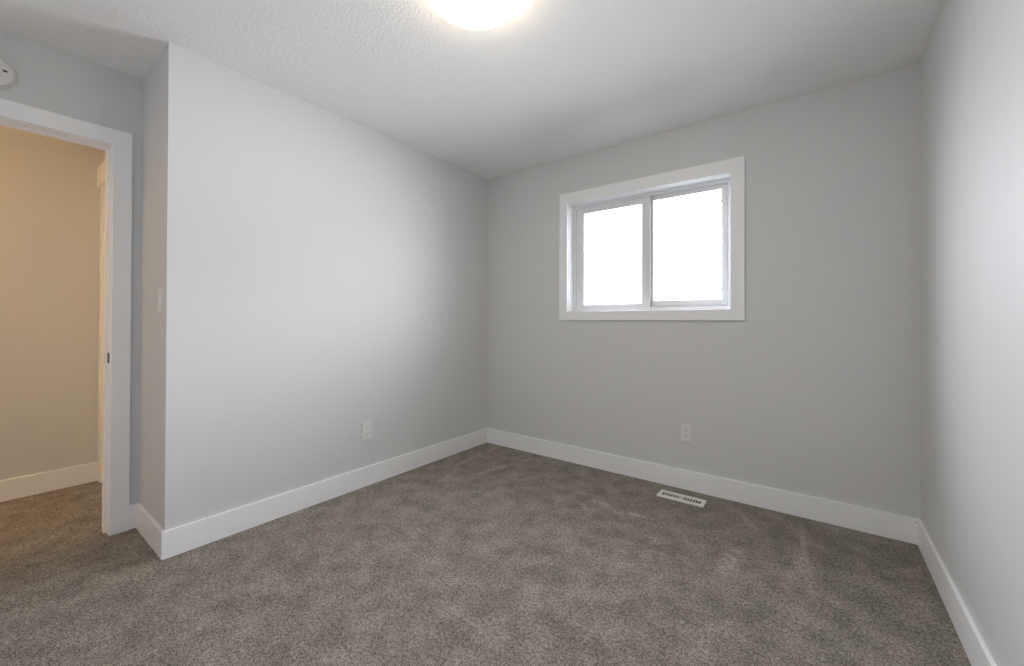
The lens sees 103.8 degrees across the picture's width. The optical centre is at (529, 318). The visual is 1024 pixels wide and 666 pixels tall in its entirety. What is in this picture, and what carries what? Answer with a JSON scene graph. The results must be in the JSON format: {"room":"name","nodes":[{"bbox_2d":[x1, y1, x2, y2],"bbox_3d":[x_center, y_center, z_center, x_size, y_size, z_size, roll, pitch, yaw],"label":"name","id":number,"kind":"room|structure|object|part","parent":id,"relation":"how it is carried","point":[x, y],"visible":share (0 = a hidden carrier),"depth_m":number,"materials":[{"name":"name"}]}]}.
{"room":"empty bedroom","nodes":[
{"label":"empty bedroom","id":0,"kind":"room"},
{"bbox_2d":[0,126,102,480],"bbox_3d":[-3.882,-0.101,1.718,0.115,2.440,3.045,0,0,36],"label":"wall","id":1,"kind":"structure","parent":0,"point":[50,194],"depth_m":2.63,"materials":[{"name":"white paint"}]},
{"bbox_2d":[0,462,97,501],"bbox_3d":[-3.871,1.055,1.621,0.014,0.128,2.916,0,0,36],"label":"baseboard","id":2,"kind":"structure","parent":1,"relation":"attached to","point":[14,488],"depth_m":2.62,"materials":[{"name":"white paint"}]},
{"bbox_2d":[0,28,141,504],"bbox_3d":[-2.994,-0.102,1.082,0.115,2.440,3.050,0,0,36],"label":"wall","id":3,"kind":"structure","parent":0,"point":[49,78],"depth_m":2.06,"materials":[{"name":"white paint"}]},
{"bbox_2d":[0,58,16,88],"bbox_3d":[-2.396,-1.107,1.782,0.040,0.148,0.148,0,0,36],"label":"smoke detector","id":4,"kind":"object","parent":3,"relation":"attached to","point":[8,78],"visible":1,"depth_m":1.81,"materials":[{"name":"white plastic"}]},
{"bbox_2d":[0,98,131,535],"bbox_3d":[-2.467,0.065,1.812,0.148,2.119,0.936,0,0,36],"label":"door frame","id":5,"kind":"structure","parent":3,"relation":"in","point":[116,144],"depth_m":2.11,"materials":[{"name":"white paint"}]},
{"bbox_2d":[129,503,136,529],"bbox_3d":[-2.134,1.063,2.166,0.014,0.128,0.040,0,0,36],"label":"baseboard","id":6,"kind":"structure","parent":3,"relation":"attached to","point":[132,508],"depth_m":2.16,"materials":[{"name":"white paint"}]},
{"bbox_2d":[139,43,168,530],"bbox_3d":[-1.887,-0.093,2.093,0.502,2.440,0.115,0,0,36],"label":"wall","id":7,"kind":"structure","parent":0,"point":[152,437],"depth_m":2.03,"materials":[{"name":"white paint"}]},
{"bbox_2d":[136,503,163,559],"bbox_3d":[-1.922,1.063,2.030,0.516,0.128,0.014,0,0,36],"label":"baseboard","id":8,"kind":"structure","parent":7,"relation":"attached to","point":[151,531],"depth_m":2.00,"materials":[{"name":"white paint"}]},
{"bbox_2d":[158,288,163,311],"bbox_3d":[-1.793,-0.091,1.948,0.070,0.114,0.009,0,0,36],"label":"light switch","id":9,"kind":"object","parent":7,"relation":"attached to","point":[161,290],"visible":1,"depth_m":1.94,"materials":[{"name":"white plastic"}]},
{"bbox_2d":[165,43,487,530],"bbox_3d":[-1.102,-0.086,2.852,0.115,2.440,2.266,0,0,36],"label":"wall","id":10,"kind":"structure","parent":0,"point":[327,271],"depth_m":2.40,"materials":[{"name":"white paint"}]},
{"bbox_2d":[162,428,486,559],"bbox_3d":[-1.057,1.069,2.803,0.014,0.128,2.280,0,0,36],"label":"baseboard","id":11,"kind":"structure","parent":10,"relation":"attached to","point":[180,539],"depth_m":2.37,"materials":[{"name":"white paint"}]},
{"bbox_2d":[362,421,371,439],"bbox_3d":[-1.109,0.762,2.737,0.007,0.114,0.070,0,0,36],"label":"wall outlet","id":12,"kind":"object","parent":10,"relation":"attached to","point":[366,427],"visible":1,"depth_m":2.73,"materials":[{"name":"white plastic"}]},
{"bbox_2d":[0,0,943,179],"bbox_3d":[-1.339,-1.376,1.253,4.790,0.120,5.475,0,0,36],"label":"ceiling","id":13,"kind":"structure","parent":0,"point":[557,80],"depth_m":1.99,"materials":[{"name":"white paint"}]},
{"bbox_2d":[429,0,520,29],"bbox_3d":[-0.219,-1.259,1.562,0.381,0.104,0.381,0,0,36],"label":"ceiling lamp","id":14,"kind":"object","parent":13,"relation":"attached to","point":[467,14],"visible":1,"depth_m":1.59,"materials":[{"name":"white glass"}]},
{"bbox_2d":[0,442,970,665],"bbox_3d":[-1.346,1.184,1.238,4.790,0.120,5.475,0,0,36],"label":"floor","id":15,"kind":"structure","parent":0,"point":[486,554],"depth_m":1.72,"materials":[{"name":"carpet"}]},
{"bbox_2d":[656,489,706,507],"bbox_3d":[0.959,1.133,2.541,0.282,0.010,0.106,0,0,36],"label":"floor vent","id":16,"kind":"object","parent":15,"relation":"in","point":[686,499],"visible":1,"depth_m":2.53,"materials":[{"name":"white metal"}]},
{"bbox_2d":[487,63,920,518],"bbox_3d":[0.847,-0.080,2.923,3.196,2.440,0.125,0,0,36],"label":"wall","id":17,"kind":"structure","parent":0,"point":[816,392],"depth_m":2.41,"materials":[{"name":"white paint"}]},
{"bbox_2d":[559,156,744,319],"bbox_3d":[0.826,-0.500,2.929,1.338,1.019,0.142,0,0,36],"label":"window","id":18,"kind":"structure","parent":17,"relation":"in","point":[728,175],"depth_m":2.88,"materials":[{"name":"white paint"}]},
{"bbox_3d":[0.635,-0.489,3.116,0.615,0.819,0.016,0,0,36],"label":"sliding sash","id":19,"kind":"part","parent":18,"relation":"part of","materials":[{"name":"clear glass"}]},
{"bbox_3d":[0.849,-0.491,2.969,1.202,0.882,0.051,0,0,36],"label":"frame","id":20,"kind":"part","parent":18,"relation":"part of","materials":[{"name":"white plastic"}]},
{"bbox_3d":[1.097,-0.490,2.805,0.551,0.823,0.016,0,0,36],"label":"fixed sash","id":21,"kind":"part","parent":18,"relation":"part of","materials":[{"name":"clear glass"}]},
{"bbox_2d":[681,424,691,441],"bbox_3d":[1.048,0.763,2.690,0.070,0.114,0.007,0,0,36],"label":"wall outlet","id":22,"kind":"object","parent":17,"relation":"attached to","point":[686,430],"visible":1,"depth_m":2.69,"materials":[{"name":"white plastic"}]},
{"bbox_2d":[487,428,917,544],"bbox_3d":[0.784,1.075,2.873,2.921,0.128,0.015,0,0,36],"label":"baseboard","id":23,"kind":"structure","parent":17,"relation":"attached to","point":[872,521],"depth_m":2.51,"materials":[{"name":"white paint"}]},
{"bbox_2d":[920,0,1023,665],"bbox_3d":[1.054,-0.093,0.612,0.160,2.440,3.385,0,0,36],"label":"wall","id":24,"kind":"structure","parent":0,"point":[972,61],"depth_m":1.31,"materials":[{"name":"white paint"}]},
{"bbox_2d":[918,519,996,665],"bbox_3d":[1.013,1.063,0.703,0.014,0.128,3.270,0,0,36],"label":"baseboard","id":25,"kind":"structure","parent":24,"relation":"attached to","point":[977,652],"depth_m":1.48,"materials":[{"name":"white paint"}]},
{"bbox_3d":[-2.583,-0.092,2.588,0.977,2.440,0.115,0,0,36],"label":"wall","id":26,"kind":"structure","parent":0,"visible":0},
{"bbox_2d":[97,160,104,482],"bbox_3d":[-2.616,0.039,2.594,0.915,2.178,0.143,0,0,36],"label":"door","id":27,"kind":"structure","parent":26,"relation":"in","point":[101,169],"depth_m":2.77,"materials":[{"name":"white paint"}]}
]}

